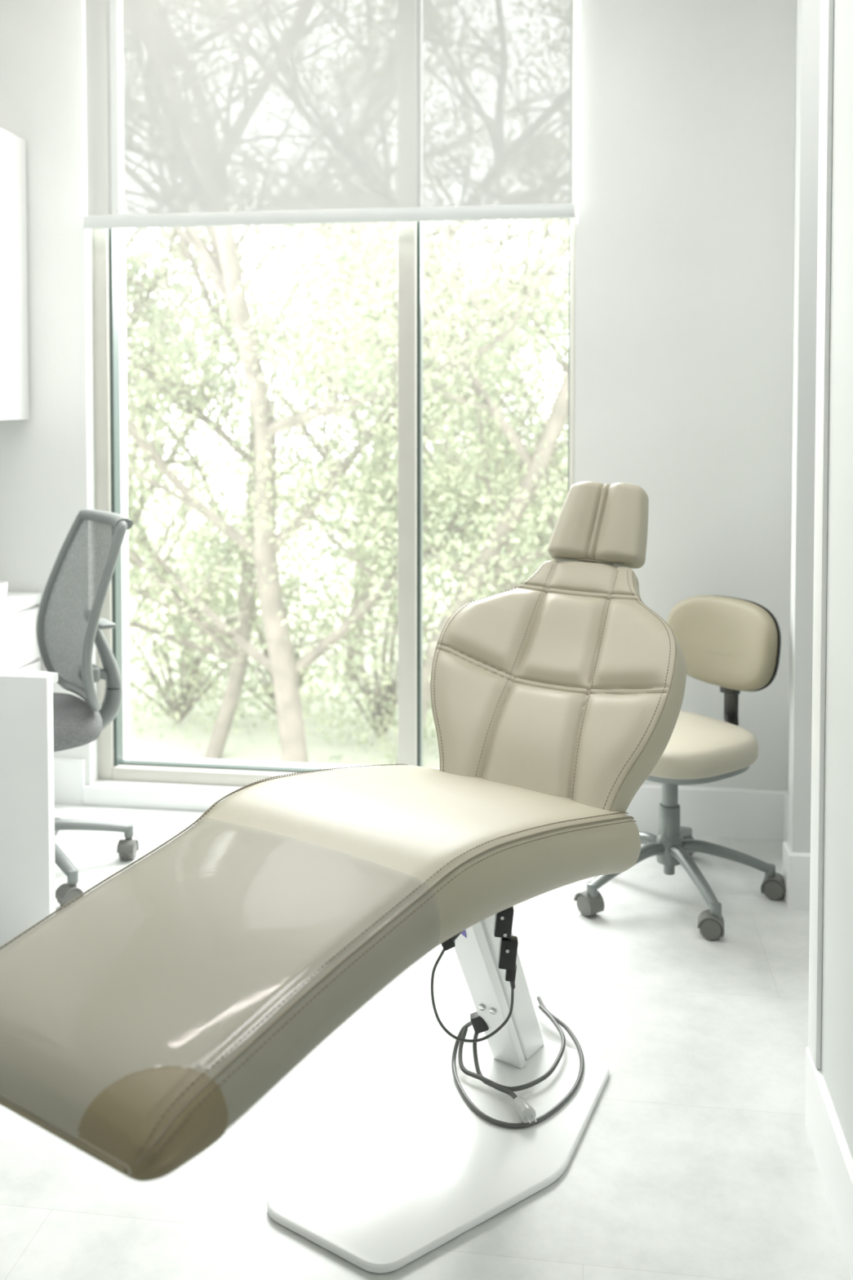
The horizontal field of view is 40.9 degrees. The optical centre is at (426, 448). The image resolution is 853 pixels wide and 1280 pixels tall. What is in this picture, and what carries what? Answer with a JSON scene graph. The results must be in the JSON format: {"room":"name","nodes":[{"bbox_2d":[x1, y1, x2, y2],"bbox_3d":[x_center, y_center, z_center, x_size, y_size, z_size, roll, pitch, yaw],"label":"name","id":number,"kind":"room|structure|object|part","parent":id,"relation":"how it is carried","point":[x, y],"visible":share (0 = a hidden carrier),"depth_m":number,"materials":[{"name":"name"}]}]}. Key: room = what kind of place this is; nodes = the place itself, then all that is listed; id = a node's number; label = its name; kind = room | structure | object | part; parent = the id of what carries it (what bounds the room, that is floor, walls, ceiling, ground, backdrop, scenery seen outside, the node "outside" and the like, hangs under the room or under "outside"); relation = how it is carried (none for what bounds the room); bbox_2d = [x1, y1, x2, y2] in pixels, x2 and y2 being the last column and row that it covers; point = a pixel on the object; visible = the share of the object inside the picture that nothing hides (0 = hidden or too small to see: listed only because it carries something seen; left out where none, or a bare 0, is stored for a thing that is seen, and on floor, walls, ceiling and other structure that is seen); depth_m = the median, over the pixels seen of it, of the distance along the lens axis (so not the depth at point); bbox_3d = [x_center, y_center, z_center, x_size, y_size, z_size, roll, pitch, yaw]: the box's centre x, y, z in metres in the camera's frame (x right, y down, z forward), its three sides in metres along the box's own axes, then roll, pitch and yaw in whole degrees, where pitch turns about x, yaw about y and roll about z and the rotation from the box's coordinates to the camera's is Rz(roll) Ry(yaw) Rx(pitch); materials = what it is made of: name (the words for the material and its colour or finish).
{"room":"examination room","nodes":[
{"label":"examination room","id":0,"kind":"room"},
{"bbox_2d":[0,0,795,792],"bbox_3d":[0.207,-0.139,3.983,4.500,3.400,0.350,0,2,8],"label":"wall","id":1,"kind":"structure","parent":0,"point":[684,233],"depth_m":3.72,"materials":[{"name":"painted drywall"}]},
{"bbox_2d":[53,757,84,804],"bbox_3d":[-1.505,1.179,4.085,0.594,0.158,0.015,0,2,8],"label":"baseboard","id":2,"kind":"structure","parent":1,"relation":"attached to","point":[68,773],"depth_m":4.04,"materials":[{"name":"white paint"}]},
{"bbox_2d":[82,785,233,811],"bbox_3d":[-0.362,1.231,3.922,1.716,0.065,0.022,0,2,8],"label":"trim","id":3,"kind":"structure","parent":1,"relation":"attached to","point":[108,796],"depth_m":4.00,"materials":[{"name":"white paint"}]},
{"bbox_2d":[92,0,577,786],"bbox_3d":[-0.337,-0.246,3.977,1.696,2.885,0.105,0,2,8],"label":"window","id":4,"kind":"structure","parent":1,"relation":"in","point":[112,764],"depth_m":3.96,"materials":[{"name":"white metal"}]},
{"bbox_2d":[83,0,580,229],"bbox_3d":[-0.344,-1.246,3.809,1.698,1.031,0.056,0,2,8],"label":"roller blind","id":5,"kind":"object","parent":4,"relation":"attached to","point":[199,113],"visible":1,"depth_m":3.82,"materials":[{"name":"grey fabric"}]},
{"bbox_3d":[-0.349,-0.776,3.833,1.681,0.048,0.022,0,2,8],"label":"rail","id":6,"kind":"part","parent":5,"relation":"part of","materials":[{"name":"metal"}]},
{"bbox_3d":[0.496,-1.229,3.707,0.005,1.003,0.005,0,2,8],"label":"pull chain","id":7,"kind":"part","parent":5,"relation":"part of","materials":[{"name":"silver metal"}]},
{"bbox_2d":[625,784,787,839],"bbox_3d":[0.830,1.191,3.757,0.690,0.158,0.015,0,2,8],"label":"baseboard","id":8,"kind":"structure","parent":1,"relation":"attached to","point":[710,811],"depth_m":3.73,"materials":[{"name":"white paint"}]},
{"bbox_2d":[787,0,820,853],"bbox_3d":[1.198,-0.269,3.394,0.275,3.100,0.530,0,2,8],"label":"doorway","id":9,"kind":"structure","parent":1,"relation":"in","point":[807,11],"depth_m":3.16,"materials":[{"name":"white paint"}]},
{"bbox_2d":[782,791,810,911],"bbox_3d":[1.190,1.202,3.432,0.287,0.158,0.527,0,2,8],"label":"baseboard","id":10,"kind":"structure","parent":9,"relation":"attached to","point":[796,865],"depth_m":3.19,"materials":[{"name":"white paint"}]},
{"bbox_2d":[0,803,852,1279],"bbox_3d":[-0.225,1.417,0.965,4.500,0.100,6.550,0,2,8],"label":"floor","id":11,"kind":"structure","parent":0,"point":[694,1158],"depth_m":2.21,"materials":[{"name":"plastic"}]},
{"bbox_2d":[0,591,40,671],"bbox_3d":[-1.609,0.890,3.871,0.446,0.750,0.413,0,2,8],"label":"base cabinet","id":12,"kind":"object","parent":11,"relation":"on","point":[19,648],"visible":0.37,"depth_m":3.90,"materials":[{"name":"white paint"}]},
{"bbox_2d":[0,591,40,617],"bbox_3d":[-1.609,0.533,3.859,0.446,0.035,0.413,0,2,8],"label":"countertop","id":13,"kind":"structure","parent":12,"relation":"on","point":[14,602],"depth_m":3.91,"materials":[{"name":"white laminate"}]},
{"bbox_2d":[0,581,7,601],"bbox_3d":[-1.459,0.486,3.855,0.076,0.060,0.088,2,3,44],"label":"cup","id":14,"kind":"object","parent":13,"relation":"on","point":[3,584],"visible":1,"depth_m":3.85,"materials":[{"name":"white ceramic"}]},
{"bbox_3d":[-1.399,0.861,3.844,0.016,0.210,0.400,0,2,8],"label":"drawer","id":15,"kind":"part","parent":12,"relation":"part of","materials":[{"name":"white paint"}]},
{"bbox_2d":[0,666,57,951],"bbox_3d":[-1.416,0.928,3.271,0.995,0.717,0.584,0,2,8],"label":"desk","id":16,"kind":"object","parent":11,"relation":"on","point":[27,822],"visible":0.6,"depth_m":2.92,"materials":[{"name":"white laminate"}]},
{"bbox_2d":[0,666,57,683],"bbox_3d":[-1.416,0.584,3.261,0.994,0.022,0.580,0,2,8],"label":"countertop","id":17,"kind":"structure","parent":16,"relation":"on","point":[2,668],"depth_m":2.98,"materials":[{"name":"white laminate"}]},
{"bbox_2d":[35,508,138,907],"bbox_3d":[-1.182,0.743,3.423,0.624,1.074,0.650,-1,2,-33],"label":"office chair","id":18,"kind":"object","parent":11,"relation":"on","point":[68,623],"visible":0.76,"depth_m":3.52,"materials":[{"name":"grey plastic"}]},
{"bbox_3d":[-1.225,0.820,3.404,0.470,0.088,0.470,-1,2,-33],"label":"seat","id":19,"kind":"part","parent":18,"relation":"part of","materials":[{"name":"grey fabric"}]},
{"bbox_3d":[-1.037,0.488,3.515,0.195,0.572,0.536,-1,2,-33],"label":"frame","id":20,"kind":"part","parent":18,"relation":"part of","materials":[{"name":"grey plastic"}]},
{"bbox_2d":[0,481,686,1273],"bbox_3d":[-0.013,0.716,2.125,0.603,1.219,1.762,1,2,35],"label":"dental chair","id":21,"kind":"object","parent":11,"relation":"on","point":[144,1017],"visible":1,"depth_m":1.97,"materials":[{"name":"beige leather"}]},
{"bbox_2d":[0,764,640,1174],"bbox_3d":[-0.153,0.733,1.928,0.588,0.225,1.273,1,2,35],"label":"seat cushion","id":22,"kind":"object","parent":21,"relation":"on","point":[141,1020],"depth_m":1.65,"materials":[{"name":"beige leather"}]},
{"bbox_3d":[0.033,1.315,2.217,0.502,0.014,0.750,1,2,35],"label":"plate","id":23,"kind":"part","parent":21,"relation":"part of","materials":[{"name":"white paint"}]},
{"bbox_2d":[440,931,462,951],"bbox_3d":[0.048,0.866,2.032,0.047,0.048,0.023,0,2,-3],"label":"plug","id":24,"kind":"object","parent":21,"relation":"attached to","point":[449,944],"depth_m":2.02,"materials":[{"name":"black plastic"}]},
{"bbox_3d":[0.093,1.014,2.293,0.072,0.586,0.317,1,2,35],"label":"lift arm","id":25,"kind":"part","parent":21,"relation":"part of","materials":[{"name":"white paint"}]},
{"bbox_3d":[0.284,0.525,2.549,0.601,0.489,0.514,1,2,35],"label":"backrest","id":26,"kind":"part","parent":21,"relation":"part of","materials":[{"name":"beige leather"}]},
{"bbox_2d":[573,595,786,940],"bbox_3d":[0.691,0.869,3.280,0.601,0.832,0.601,-1,2,-35],"label":"stool","id":27,"kind":"object","parent":11,"relation":"on","point":[730,643],"visible":0.76,"depth_m":3.26,"materials":[{"name":"beige leather"}]},
{"bbox_3d":[0.700,0.840,3.284,0.424,0.078,0.444,-1,2,-35],"label":"seat","id":28,"kind":"part","parent":27,"relation":"part of","materials":[{"name":"beige leather"}]},
{"bbox_3d":[0.886,0.580,3.404,0.100,0.263,0.406,-1,2,-35],"label":"backrest","id":29,"kind":"part","parent":27,"relation":"part of","materials":[{"name":"beige leather"}]},
{"bbox_3d":[0.855,0.783,3.390,0.179,0.261,0.056,-1,2,-35],"label":"post","id":30,"kind":"part","parent":27,"relation":"part of","materials":[{"name":"black plastic"}]},
{"bbox_2d":[820,0,852,1159],"bbox_3d":[0.520,-0.148,-0.048,0.159,3.100,4.460,0,2,8],"label":"wall","id":31,"kind":"structure","parent":0,"point":[837,1029],"depth_m":2.01,"materials":[{"name":"white paint"}]},
{"bbox_2d":[808,0,834,1068],"bbox_3d":[0.741,-0.295,2.132,0.010,2.920,0.077,0,2,8],"label":"trim","id":32,"kind":"structure","parent":31,"relation":"attached to","point":[827,6],"depth_m":2.13,"materials":[{"name":"white paint"}]},
{"bbox_2d":[804,1046,852,1279],"bbox_3d":[0.514,1.321,0.010,0.171,0.158,4.472,0,2,8],"label":"baseboard","id":33,"kind":"structure","parent":31,"relation":"attached to","point":[834,1161],"depth_m":2.00,"materials":[{"name":"white paint"}]},
{"bbox_3d":[-2.340,-0.190,1.131,0.250,3.100,6.000,0,2,8],"label":"wall","id":34,"kind":"structure","parent":0,"visible":0},
{"bbox_2d":[0,128,28,420],"bbox_3d":[-1.717,-0.560,3.198,0.405,0.976,1.690,0,2,8],"label":"upper cabinet","id":35,"kind":"object","parent":34,"relation":"attached to","point":[14,356],"visible":1,"depth_m":3.91,"materials":[{"name":"white paint"}]},
{"label":"outside","id":36,"kind":"structure","parent":0,"visible":0},
{"bbox_2d":[127,458,568,768],"bbox_3d":[4.474,1.787,31.919,60.000,0.200,55.700,0,2,8],"label":"ground","id":37,"kind":"structure","parent":36,"point":[150,744],"depth_m":10.39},
{"bbox_2d":[128,537,334,741],"bbox_3d":[-2.170,1.765,10.326,3.000,2.026,2.504,0,2,8],"label":"bush","id":38,"kind":"object","parent":37,"relation":"on","point":[187,706],"visible":0.41,"depth_m":10.11,"materials":[{"name":"green plant"}]},
{"bbox_2d":[128,495,343,653],"bbox_3d":[-2.356,1.614,13.697,3.136,2.180,2.604,0,2,8],"label":"bush","id":39,"kind":"object","parent":37,"relation":"on","point":[188,528],"visible":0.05,"depth_m":13.58,"materials":[{"name":"green plant"}]},
{"bbox_2d":[124,223,352,688],"bbox_3d":[-2.990,-1.403,9.493,5.985,7.782,7.216,2,3,43],"label":"tree","id":40,"kind":"object","parent":37,"relation":"on","point":[153,278],"visible":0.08,"depth_m":10.54,"materials":[{"name":"green plant"}]},
{"bbox_2d":[124,223,431,759],"bbox_3d":[-2.436,-0.893,8.872,5.644,6.810,5.817,0,2,0],"label":"tree","id":41,"kind":"object","parent":37,"relation":"on","point":[238,658],"visible":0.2,"depth_m":9.08,"materials":[{"name":"green plant"}]},
{"bbox_2d":[131,511,427,748],"bbox_3d":[-1.344,1.690,10.190,3.042,2.227,2.576,0,2,8],"label":"bush","id":42,"kind":"object","parent":37,"relation":"on","point":[265,652],"visible":0.34,"depth_m":10.10,"materials":[{"name":"green plant"}]},
{"bbox_2d":[125,217,568,763],"bbox_3d":[-1.381,-2.125,7.718,7.136,9.346,5.684,1,2,14],"label":"tree","id":43,"kind":"object","parent":37,"relation":"on","point":[265,545],"visible":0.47,"depth_m":8.01,"materials":[{"name":"green plant"}]},
{"bbox_2d":[129,217,568,765],"bbox_3d":[1.833,-1.720,7.938,8.425,8.524,4.957,0,2,1],"label":"tree","id":44,"kind":"object","parent":37,"relation":"on","point":[549,437],"visible":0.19,"depth_m":7.53,"materials":[{"name":"green plant"}]},
{"bbox_2d":[151,218,568,617],"bbox_3d":[-0.192,-1.648,11.386,8.503,8.127,5.300,1,2,36],"label":"tree","id":45,"kind":"object","parent":37,"relation":"on","point":[540,417],"visible":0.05,"depth_m":10.26,"materials":[{"name":"green plant"}]},
{"bbox_2d":[217,504,528,764],"bbox_3d":[-0.339,1.560,9.712,2.997,2.425,2.688,2,3,38],"label":"bush","id":46,"kind":"object","parent":37,"relation":"on","point":[375,708],"visible":0.47,"depth_m":9.42,"materials":[{"name":"green plant"}]},
{"bbox_2d":[196,218,568,588],"bbox_3d":[0.008,-2.608,13.703,5.524,9.883,7.360,-1,2,-32],"label":"tree","id":47,"kind":"object","parent":37,"relation":"on","point":[545,235],"visible":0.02,"depth_m":12.50,"materials":[{"name":"green plant"}]},
{"bbox_2d":[200,218,568,680],"bbox_3d":[0.201,-2.360,11.342,5.950,9.558,7.164,-1,2,-18],"label":"tree","id":48,"kind":"object","parent":37,"relation":"on","point":[451,233],"visible":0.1,"depth_m":9.98,"materials":[{"name":"green plant"}]},
{"bbox_2d":[223,217,568,683],"bbox_3d":[1.246,-1.694,8.568,4.876,8.432,6.237,1,2,31],"label":"tree","id":49,"kind":"object","parent":37,"relation":"on","point":[564,364],"visible":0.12,"depth_m":7.70,"materials":[{"name":"green plant"}]},
{"bbox_2d":[298,474,493,653],"bbox_3d":[-0.258,1.397,13.899,2.582,2.613,2.653,-1,2,-20],"label":"bush","id":50,"kind":"object","parent":37,"relation":"on","point":[339,536],"visible":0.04,"depth_m":13.71,"materials":[{"name":"green plant"}]},
{"bbox_2d":[312,475,555,765],"bbox_3d":[0.454,1.534,9.643,2.798,2.653,2.533,0,2,-7],"label":"bush","id":51,"kind":"object","parent":37,"relation":"on","point":[480,592],"visible":0.09,"depth_m":9.33,"materials":[{"name":"green plant"}]},
{"bbox_2d":[422,494,555,624],"bbox_3d":[1.308,1.476,14.258,3.086,2.524,2.573,0,2,8],"label":"bush","id":52,"kind":"object","parent":37,"relation":"on","point":[555,495],"visible":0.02,"depth_m":13.97,"materials":[{"name":"green plant"}]}
]}

